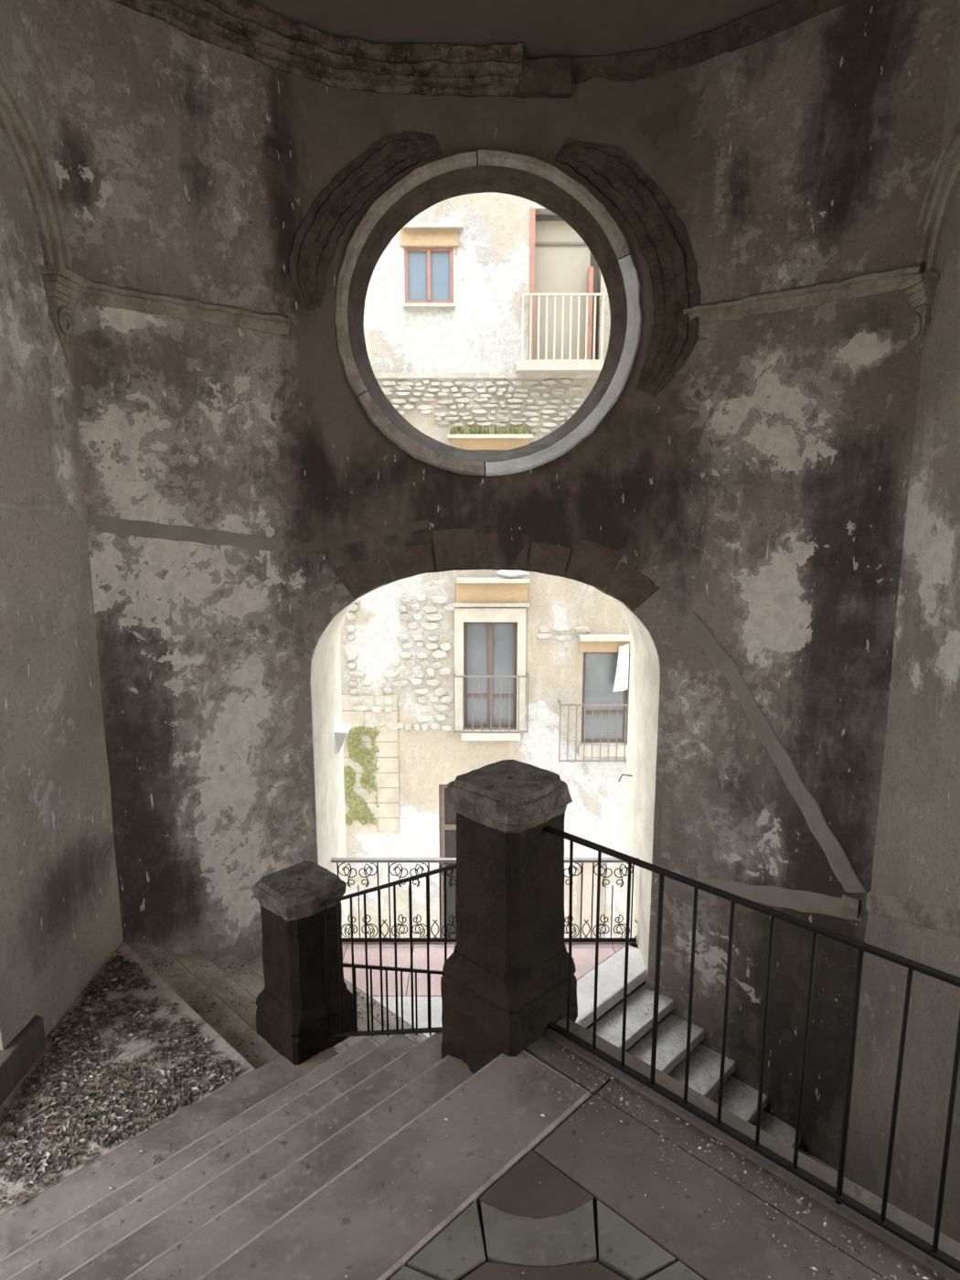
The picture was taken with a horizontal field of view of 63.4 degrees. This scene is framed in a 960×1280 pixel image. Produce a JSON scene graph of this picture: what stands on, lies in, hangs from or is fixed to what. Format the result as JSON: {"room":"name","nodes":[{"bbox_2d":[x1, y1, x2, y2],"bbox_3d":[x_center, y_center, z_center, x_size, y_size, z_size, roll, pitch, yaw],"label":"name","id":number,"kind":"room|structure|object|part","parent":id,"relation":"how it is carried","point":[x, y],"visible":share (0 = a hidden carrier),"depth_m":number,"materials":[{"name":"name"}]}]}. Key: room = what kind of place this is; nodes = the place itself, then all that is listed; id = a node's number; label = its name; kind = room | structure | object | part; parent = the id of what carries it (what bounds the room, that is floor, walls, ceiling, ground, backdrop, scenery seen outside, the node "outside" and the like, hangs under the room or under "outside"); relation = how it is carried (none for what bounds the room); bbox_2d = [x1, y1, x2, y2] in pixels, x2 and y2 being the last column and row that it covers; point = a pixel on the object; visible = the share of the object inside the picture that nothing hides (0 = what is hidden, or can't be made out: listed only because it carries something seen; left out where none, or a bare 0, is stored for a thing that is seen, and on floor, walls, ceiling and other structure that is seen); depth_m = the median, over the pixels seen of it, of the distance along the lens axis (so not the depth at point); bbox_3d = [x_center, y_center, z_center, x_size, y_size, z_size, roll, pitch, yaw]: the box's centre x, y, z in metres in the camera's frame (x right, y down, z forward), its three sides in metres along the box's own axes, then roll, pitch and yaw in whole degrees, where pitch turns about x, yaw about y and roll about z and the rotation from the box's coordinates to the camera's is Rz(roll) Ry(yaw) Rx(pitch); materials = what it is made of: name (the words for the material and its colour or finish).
{"room":"abandoned building interior","nodes":[
{"label":"abandoned building interior","id":0,"kind":"room"},
{"bbox_2d":[0,0,123,1050],"bbox_3d":[-2.413,0.585,0.877,0.355,8.140,7.520,0,10,0],"label":"wall","id":1,"kind":"structure","parent":0,"point":[60,919],"depth_m":3.97,"materials":[{"name":"paint"}]},
{"bbox_2d":[0,65,90,363],"bbox_3d":[-2.198,-2.002,3.314,0.149,1.294,1.814,0,10,0],"label":"trim","id":2,"kind":"structure","parent":1,"relation":"attached to","point":[63,287],"depth_m":3.97,"materials":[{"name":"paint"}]},
{"bbox_2d":[0,941,339,1258],"bbox_3d":[-1.398,2.290,3.484,1.677,0.305,2.886,0,10,0],"label":"floor","id":3,"kind":"structure","parent":0,"point":[83,1185],"depth_m":3.51,"materials":[{"name":"stone"}]},
{"bbox_2d":[0,1015,46,1106],"bbox_3d":[-2.386,2.135,3.042,0.394,0.187,1.802,0,10,0],"label":"threshold step","id":4,"kind":"structure","parent":3,"relation":"on","point":[27,1046],"depth_m":3.72,"materials":[{"name":"stone"}]},
{"bbox_2d":[0,950,253,1208],"bbox_3d":[-1.574,2.114,3.549,1.259,0.023,2.512,0,10,-3],"label":"leaf litter","id":5,"kind":"object","parent":3,"relation":"on","point":[65,1123],"visible":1,"depth_m":3.67,"materials":[{"name":"grey plant"}]},
{"bbox_2d":[0,1032,474,1279],"bbox_3d":[-1.394,2.095,2.086,1.154,0.733,3.602,10,14,43],"label":"flight","id":6,"kind":"object","parent":3,"relation":"on","point":[256,1167],"visible":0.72,"depth_m":2.67,"materials":[{"name":"stone"}]},
{"bbox_2d":[26,1047,549,1279],"bbox_3d":[-0.898,1.832,2.373,1.397,0.661,2.226,10,14,43],"label":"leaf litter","id":7,"kind":"object","parent":6,"relation":"on","point":[531,1048],"visible":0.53,"depth_m":2.55,"materials":[{"name":"brown plant"}]},
{"bbox_2d":[440,759,577,1073],"bbox_3d":[0.111,1.125,2.899,0.390,1.296,0.390,10,14,43],"label":"stone pillar","id":8,"kind":"structure","parent":6,"relation":"on","point":[505,979],"depth_m":2.74,"materials":[{"name":"grey stone"}]},
{"bbox_2d":[253,861,353,1065],"bbox_3d":[-0.905,1.617,3.975,0.389,0.868,0.390,10,14,43],"label":"stone pillar","id":9,"kind":"structure","parent":3,"relation":"on","point":[292,1010],"depth_m":3.85,"materials":[{"name":"grey stone"}]},
{"bbox_2d":[320,864,456,1037],"bbox_3d":[-0.410,1.418,3.478,1.227,1.377,0.030,10,14,43],"label":"iron railing","id":10,"kind":"object","parent":9,"relation":"attached to","point":[429,1029],"visible":0.8,"depth_m":3.49,"materials":[{"name":"black metal"}]},
{"bbox_3d":[-0.396,1.780,3.529,1.146,0.645,0.024,10,14,43],"label":"rail","id":11,"kind":"part","parent":10,"relation":"part of","materials":[{"name":"black metal"}]},
{"bbox_3d":[-0.410,1.080,3.418,1.227,0.692,0.030,10,14,43],"label":"rail","id":12,"kind":"part","parent":10,"relation":"part of","materials":[{"name":"black metal"}]},
{"bbox_2d":[342,962,444,1036],"bbox_3d":[-0.304,2.158,4.640,0.026,1.151,1.406,10,14,43],"label":"iron railing","id":13,"kind":"object","parent":9,"relation":"attached to","point":[345,965],"visible":0.38,"depth_m":4.39,"materials":[{"name":"black metal"}]},
{"bbox_3d":[-0.304,1.966,4.605,0.026,0.760,1.406,10,14,43],"label":"rail","id":14,"kind":"part","parent":13,"relation":"part of","materials":[{"name":"black metal"}]},
{"bbox_2d":[342,941,646,1036],"bbox_3d":[0.050,2.800,5.747,3.100,0.304,1.650,0,10,0],"label":"floor","id":15,"kind":"structure","parent":0,"point":[611,957],"depth_m":6.03,"materials":[{"name":"stone"}]},
{"bbox_2d":[138,945,427,1069],"bbox_3d":[-1.178,2.470,4.925,1.673,0.905,1.442,10,14,43],"label":"flight","id":16,"kind":"object","parent":15,"relation":"on","point":[214,977],"visible":0.25,"depth_m":4.78,"materials":[{"name":"stone"}]},
{"bbox_2d":[148,955,421,1066],"bbox_3d":[-1.146,2.338,4.870,1.408,0.656,1.390,10,14,44],"label":"leaf litter","id":17,"kind":"object","parent":16,"relation":"on","point":[242,965],"visible":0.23,"depth_m":4.77,"materials":[{"name":"plant"}]},
{"bbox_2d":[330,857,639,941],"bbox_3d":[0.045,2.147,6.408,2.583,0.731,0.044,0,10,0],"label":"balcony railing","id":18,"kind":"object","parent":15,"relation":"on","point":[342,860],"visible":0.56,"depth_m":6.38,"materials":[{"name":"metal"}]},
{"bbox_3d":[0.045,1.798,6.346,2.510,0.022,0.044,0,10,0],"label":"rail","id":19,"kind":"part","parent":18,"relation":"part of","materials":[{"name":"metal"}]},
{"bbox_3d":[0.045,2.497,6.471,2.510,0.020,0.028,0,10,0],"label":"rail","id":20,"kind":"part","parent":18,"relation":"part of","materials":[{"name":"black metal"}]},
{"bbox_2d":[39,0,956,1171],"bbox_3d":[0.090,-0.230,5.435,5.260,8.140,2.458,0,10,0],"label":"wall","id":21,"kind":"structure","parent":0,"point":[762,492],"depth_m":4.98,"materials":[{"name":"paint"}]},
{"bbox_2d":[85,513,284,552],"bbox_3d":[-1.742,-0.656,4.928,1.454,0.301,0.043,-9,14,-43],"label":"band","id":22,"kind":"object","parent":21,"relation":"attached to","point":[142,528],"visible":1,"depth_m":4.82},
{"bbox_2d":[80,279,291,336],"bbox_3d":[-1.747,-1.989,4.668,1.331,0.140,0.139,-9,14,-43],"label":"trim","id":23,"kind":"structure","parent":21,"relation":"attached to","point":[124,298],"depth_m":4.62,"materials":[{"name":"paint"}]},
{"bbox_2d":[115,0,522,96],"bbox_3d":[-1.039,-3.649,4.709,2.799,0.254,0.633,-5,11,-26],"label":"crown molding","id":24,"kind":"structure","parent":21,"relation":"attached to","point":[242,28],"depth_m":4.95,"materials":[{"name":"stone"}]},
{"bbox_2d":[334,722,351,754],"bbox_3d":[-1.170,0.842,6.652,0.110,0.200,0.300,0,10,0],"label":"hood","id":25,"kind":"object","parent":21,"relation":"attached to","point":[341,732],"visible":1,"depth_m":6.55,"materials":[{"name":"white"}]},
{"bbox_2d":[300,518,430,554],"bbox_3d":[-0.815,-0.749,5.572,0.943,0.236,0.122,-3,11,-18],"label":"band","id":26,"kind":"object","parent":21,"relation":"attached to","point":[308,547],"visible":1,"depth_m":5.59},
{"bbox_2d":[288,132,699,476],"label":"window","id":27,"kind":"structure","parent":21,"relation":"in","point":[663,240],"depth_m":5.21,"materials":[{"name":"stone"}]},
{"bbox_3d":[-0.763,-2.799,5.212,1.044,1.167,0.156,-3,11,-18],"label":"surround moulding","id":28,"kind":"part","parent":27,"relation":"part of","materials":[{"name":"grey stone"}]},
{"bbox_3d":[0.986,-2.510,5.251,0.984,1.677,0.153,4,11,20],"label":"surround moulding","id":29,"kind":"part","parent":27,"relation":"part of","materials":[{"name":"stone"}]},
{"bbox_2d":[332,528,660,610],"bbox_3d":[0.118,-0.510,5.640,2.339,0.596,0.266,0,10,0],"label":"arch stones","id":30,"kind":"object","parent":21,"relation":"attached to","point":[592,563],"visible":0.97,"depth_m":5.67,"materials":[{"name":"stone"}]},
{"bbox_2d":[519,57,571,98],"bbox_3d":[0.432,-3.702,5.122,0.351,0.241,0.175,0,10,0],"label":"crown molding","id":31,"kind":"structure","parent":21,"relation":"attached to","point":[541,78],"depth_m":5.07,"materials":[{"name":"stone"}]},
{"bbox_2d":[680,611,740,674],"bbox_3d":[1.583,0.019,5.375,0.481,0.417,0.038,9,13,41],"label":"band","id":32,"kind":"object","parent":21,"relation":"attached to","point":[700,632],"visible":1,"depth_m":5.36,"materials":[{"name":"grey concrete"}]},
{"bbox_2d":[571,0,856,84],"bbox_3d":[1.554,-3.657,4.652,2.189,0.176,0.321,7,12,33],"label":"crown molding","id":33,"kind":"structure","parent":21,"relation":"attached to","point":[784,15],"depth_m":4.85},
{"bbox_2d":[658,876,861,920],"bbox_3d":[1.879,1.756,5.398,1.457,0.430,0.051,9,14,42],"label":"band","id":34,"kind":"object","parent":21,"relation":"attached to","point":[801,901],"visible":0.81,"depth_m":5.26,"materials":[{"name":"grey concrete"}]},
{"bbox_2d":[723,666,866,892],"bbox_3d":[2.030,0.885,5.097,1.072,1.338,0.038,10,14,44],"label":"band","id":35,"kind":"object","parent":21,"relation":"attached to","point":[839,863],"visible":1,"depth_m":5.06,"materials":[{"name":"grey concrete"}]},
{"bbox_2d":[682,262,923,323],"bbox_3d":[1.891,-2.066,4.687,1.422,0.140,0.140,10,14,43],"label":"trim","id":36,"kind":"structure","parent":21,"relation":"attached to","point":[889,281],"depth_m":4.61,"materials":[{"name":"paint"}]},
{"bbox_2d":[244,0,782,59],"bbox_3d":[0.090,-3.443,0.791,5.260,0.780,9.369,0,10,0],"label":"ceiling","id":37,"kind":"structure","parent":0,"point":[547,29],"depth_m":4.80,"materials":[{"name":"paint"}]},
{"bbox_2d":[196,1018,959,1279],"bbox_3d":[0.093,2.052,0.184,4.657,0.335,5.640,0,10,0],"label":"floor","id":38,"kind":"structure","parent":0,"point":[524,1223],"depth_m":2.13,"materials":[{"name":"stone"}]},
{"bbox_2d":[256,1045,947,1279],"bbox_3d":[0.523,1.639,1.586,2.200,0.009,1.378,10,14,43],"label":"crumbs","id":39,"kind":"object","parent":38,"relation":"on","point":[798,1200],"visible":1,"depth_m":2.24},
{"bbox_2d":[543,825,959,1273],"bbox_3d":[0.903,1.151,2.136,1.920,0.782,0.028,10,14,43],"label":"iron railing","id":40,"kind":"object","parent":38,"relation":"on","point":[837,1194],"visible":0.98,"depth_m":2.19,"materials":[{"name":"black metal"}]},
{"bbox_3d":[0.905,0.772,2.063,1.910,0.011,0.024,10,14,43],"label":"rail","id":41,"kind":"part","parent":40,"relation":"part of","materials":[{"name":"black metal"}]},
{"bbox_3d":[0.902,1.505,2.198,1.920,0.012,0.024,10,14,43],"label":"rail","id":42,"kind":"part","parent":40,"relation":"part of","materials":[{"name":"black metal"}]},
{"bbox_2d":[843,0,959,1243],"bbox_3d":[2.592,0.581,0.896,0.355,8.140,7.560,0,10,0],"label":"wall","id":43,"kind":"structure","parent":0,"point":[916,856],"depth_m":4.21,"materials":[{"name":"paint"}]},
{"bbox_2d":[840,894,860,917],"bbox_3d":[2.341,1.679,4.910,0.032,0.120,0.100,-10,14,-44],"label":"plate","id":44,"kind":"object","parent":43,"relation":"attached to","point":[849,905],"visible":1,"depth_m":4.90,"materials":[{"name":"paint"}]},
{"bbox_2d":[865,891,959,937],"bbox_3d":[2.424,1.368,3.648,0.032,1.142,2.400,0,10,0],"label":"band","id":45,"kind":"object","parent":43,"relation":"attached to","point":[933,916],"visible":0.98,"depth_m":4.30,"materials":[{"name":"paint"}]},
{"bbox_2d":[897,113,959,343],"bbox_3d":[2.381,-2.032,3.429,0.150,1.314,1.856,0,10,0],"label":"trim","id":46,"kind":"structure","parent":43,"relation":"attached to","point":[920,290],"depth_m":4.11,"materials":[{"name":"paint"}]},
{"bbox_3d":[0.090,4.315,2.285,5.260,0.300,8.980,0,10,0],"label":"floor","id":47,"kind":"structure","parent":0,"visible":0},
{"bbox_2d":[586,983,837,1173],"bbox_3d":[1.395,3.384,5.250,1.551,1.013,1.686,10,14,43],"label":"flight","id":48,"kind":"object","parent":47,"relation":"on","point":[643,1026],"visible":0.09,"depth_m":5.59,"materials":[{"name":"stone"}]},
{"bbox_2d":[421,977,827,1163],"bbox_3d":[0.972,3.082,5.529,2.575,0.794,1.409,10,14,43],"label":"crumbs","id":49,"kind":"object","parent":48,"relation":"on","point":[587,977],"visible":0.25,"depth_m":5.60,"materials":[{"name":"grey stone"}]},
{"label":"outside","id":50,"kind":"structure","parent":0,"visible":0},
{"bbox_3d":[0.000,5.057,24.838,60.000,0.300,32.880,0,10,0],"label":"floor","id":51,"kind":"structure","parent":50,"visible":0},
{"bbox_2d":[340,192,630,938],"bbox_3d":[0.000,-0.775,14.136,18.000,15.050,0.816,0,10,0],"label":"building facade","id":52,"kind":"structure","parent":51,"relation":"on","point":[486,315],"depth_m":14.14,"materials":[{"name":"paint"}]},
{"bbox_3d":[-1.054,-6.166,13.175,0.329,0.787,0.010,0,10,0],"label":"pane","id":53,"kind":"part","parent":52,"relation":"part of","materials":[{"name":"clear glass"}]},
{"bbox_3d":[-0.862,-5.683,13.201,0.885,0.054,0.110,0,10,0],"label":"window sill","id":54,"kind":"part","parent":52,"relation":"part of","materials":[{"name":"white stone"}]},
{"bbox_3d":[-0.849,-6.742,13.011,0.962,0.275,0.050,0,10,0],"label":"lintel panel","id":55,"kind":"part","parent":52,"relation":"part of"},
{"bbox_3d":[-0.787,-6.890,12.939,1.023,0.071,0.140,0,10,0],"label":"drip moulding","id":56,"kind":"part","parent":52,"relation":"part of","materials":[{"name":"white stone"}]},
{"bbox_3d":[-0.670,-6.166,13.175,0.329,0.787,0.010,0,10,0],"label":"pane","id":57,"kind":"part","parent":52,"relation":"part of","materials":[{"name":"clear glass"}]},
{"bbox_3d":[-0.416,3.180,14.918,0.525,0.750,0.010,0,10,0],"label":"pane","id":58,"kind":"part","parent":52,"relation":"part of","materials":[{"name":"grey glass"}]},
{"bbox_3d":[-0.416,5.060,15.254,0.525,2.869,0.010,0,10,0],"label":"pane","id":59,"kind":"part","parent":52,"relation":"part of","materials":[{"name":"grey glass"}]},
{"bbox_3d":[-0.047,0.358,14.428,0.387,1.334,0.010,0,10,0],"label":"pane","id":60,"kind":"part","parent":52,"relation":"part of","materials":[{"name":"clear glass"}]},
{"bbox_3d":[-0.047,1.332,14.602,0.387,0.526,0.010,0,10,0],"label":"pane","id":61,"kind":"part","parent":52,"relation":"part of","materials":[{"name":"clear glass"}]},
{"bbox_3d":[0.185,-3.424,13.595,1.361,0.187,0.070,0,10,0],"label":"lintel panel","id":62,"kind":"part","parent":52,"relation":"part of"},
{"bbox_3d":[0.202,1.691,14.301,1.349,0.024,0.024,0,10,0],"label":"rail","id":63,"kind":"part","parent":52,"relation":"part of","materials":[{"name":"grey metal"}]},
{"bbox_3d":[0.208,-0.641,14.072,1.378,0.067,0.110,0,10,0],"label":"drip moulding","id":64,"kind":"part","parent":52,"relation":"part of","materials":[{"name":"beige stone"}]},
{"bbox_3d":[0.202,0.643,14.227,1.373,0.032,0.256,0,10,0],"label":"balcony rail","id":65,"kind":"part","parent":52,"relation":"part of","materials":[{"name":"grey metal"}]},
{"bbox_3d":[0.217,-0.834,14.065,1.292,0.383,0.055,0,10,0],"label":"lintel panel","id":66,"kind":"part","parent":52,"relation":"part of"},
{"bbox_3d":[0.430,1.332,14.602,0.387,0.526,0.010,0,10,0],"label":"pane","id":67,"kind":"part","parent":52,"relation":"part of","materials":[{"name":"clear glass"}]},
{"bbox_3d":[0.430,0.358,14.428,0.387,1.334,0.010,0,10,0],"label":"pane","id":68,"kind":"part","parent":52,"relation":"part of","materials":[{"name":"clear glass"}]},
{"bbox_2d":[495,570,529,577],"bbox_3d":[0.579,-1.196,13.869,0.595,0.160,0.225,0,10,0],"label":"crumpled cloth","id":69,"kind":"object","parent":52,"relation":"on","point":[507,573],"visible":0.73,"depth_m":13.79,"materials":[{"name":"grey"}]},
{"bbox_3d":[1.402,-5.936,13.404,0.969,2.382,0.040,0,10,0],"label":"shutter panel","id":70,"kind":"part","parent":52,"relation":"part of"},
{"bbox_3d":[1.381,-4.705,13.076,1.334,0.024,0.024,0,10,0],"label":"rail","id":71,"kind":"part","parent":52,"relation":"part of","materials":[{"name":"white metal"}]},
{"bbox_3d":[1.381,-5.761,13.042,1.358,0.032,0.336,0,10,0],"label":"balcony rail","id":72,"kind":"part","parent":52,"relation":"part of","materials":[{"name":"white metal"}]},
{"bbox_3d":[1.881,-5.538,13.394,0.070,1.602,0.280,0,10,0],"label":"door","id":73,"kind":"part","parent":52,"relation":"part of","materials":[{"name":"red wood"}]},
{"bbox_3d":[2.172,5.389,15.308,0.565,2.400,0.080,0,10,0],"label":"door","id":74,"kind":"part","parent":52,"relation":"part of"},
{"bbox_3d":[2.172,5.388,15.313,0.445,2.280,0.010,0,10,0],"label":"pane","id":75,"kind":"part","parent":52,"relation":"part of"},
{"bbox_3d":[2.129,2.221,14.274,1.340,0.024,0.024,0,10,0],"label":"rail","id":76,"kind":"part","parent":52,"relation":"part of","materials":[{"name":"grey metal"}]},
{"bbox_3d":[2.129,1.149,14.257,1.364,0.032,0.376,0,10,0],"label":"balcony rail","id":77,"kind":"part","parent":52,"relation":"part of","materials":[{"name":"grey metal"}]},
{"bbox_3d":[2.318,2.071,14.577,0.932,0.197,0.130,0,10,0],"label":"door sill","id":78,"kind":"part","parent":52,"relation":"part of","materials":[{"name":"white stone"}]},
{"bbox_3d":[2.328,1.627,14.655,0.744,0.495,0.010,0,10,0],"label":"pane","id":79,"kind":"part","parent":52,"relation":"part of","materials":[{"name":"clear glass"}]},
{"bbox_3d":[2.328,0.780,14.504,0.744,1.106,0.010,0,10,0],"label":"pane","id":80,"kind":"part","parent":52,"relation":"part of","materials":[{"name":"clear glass"}]},
{"bbox_3d":[2.349,-0.041,14.113,1.089,0.085,0.240,0,10,0],"label":"drip moulding","id":81,"kind":"part","parent":52,"relation":"part of","materials":[{"name":"white stone"}]},
{"bbox_3d":[2.296,0.110,14.237,0.945,0.222,0.050,0,10,0],"label":"lintel panel","id":82,"kind":"part","parent":52,"relation":"part of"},
{"bbox_2d":[612,643,629,692],"bbox_3d":[2.573,0.512,14.157,0.270,0.900,0.062,0,10,0],"label":"hanging cloth","id":83,"kind":"object","parent":52,"relation":"hanging from","point":[621,682],"visible":1,"depth_m":14.16,"materials":[{"name":"white fabric"}]}
]}

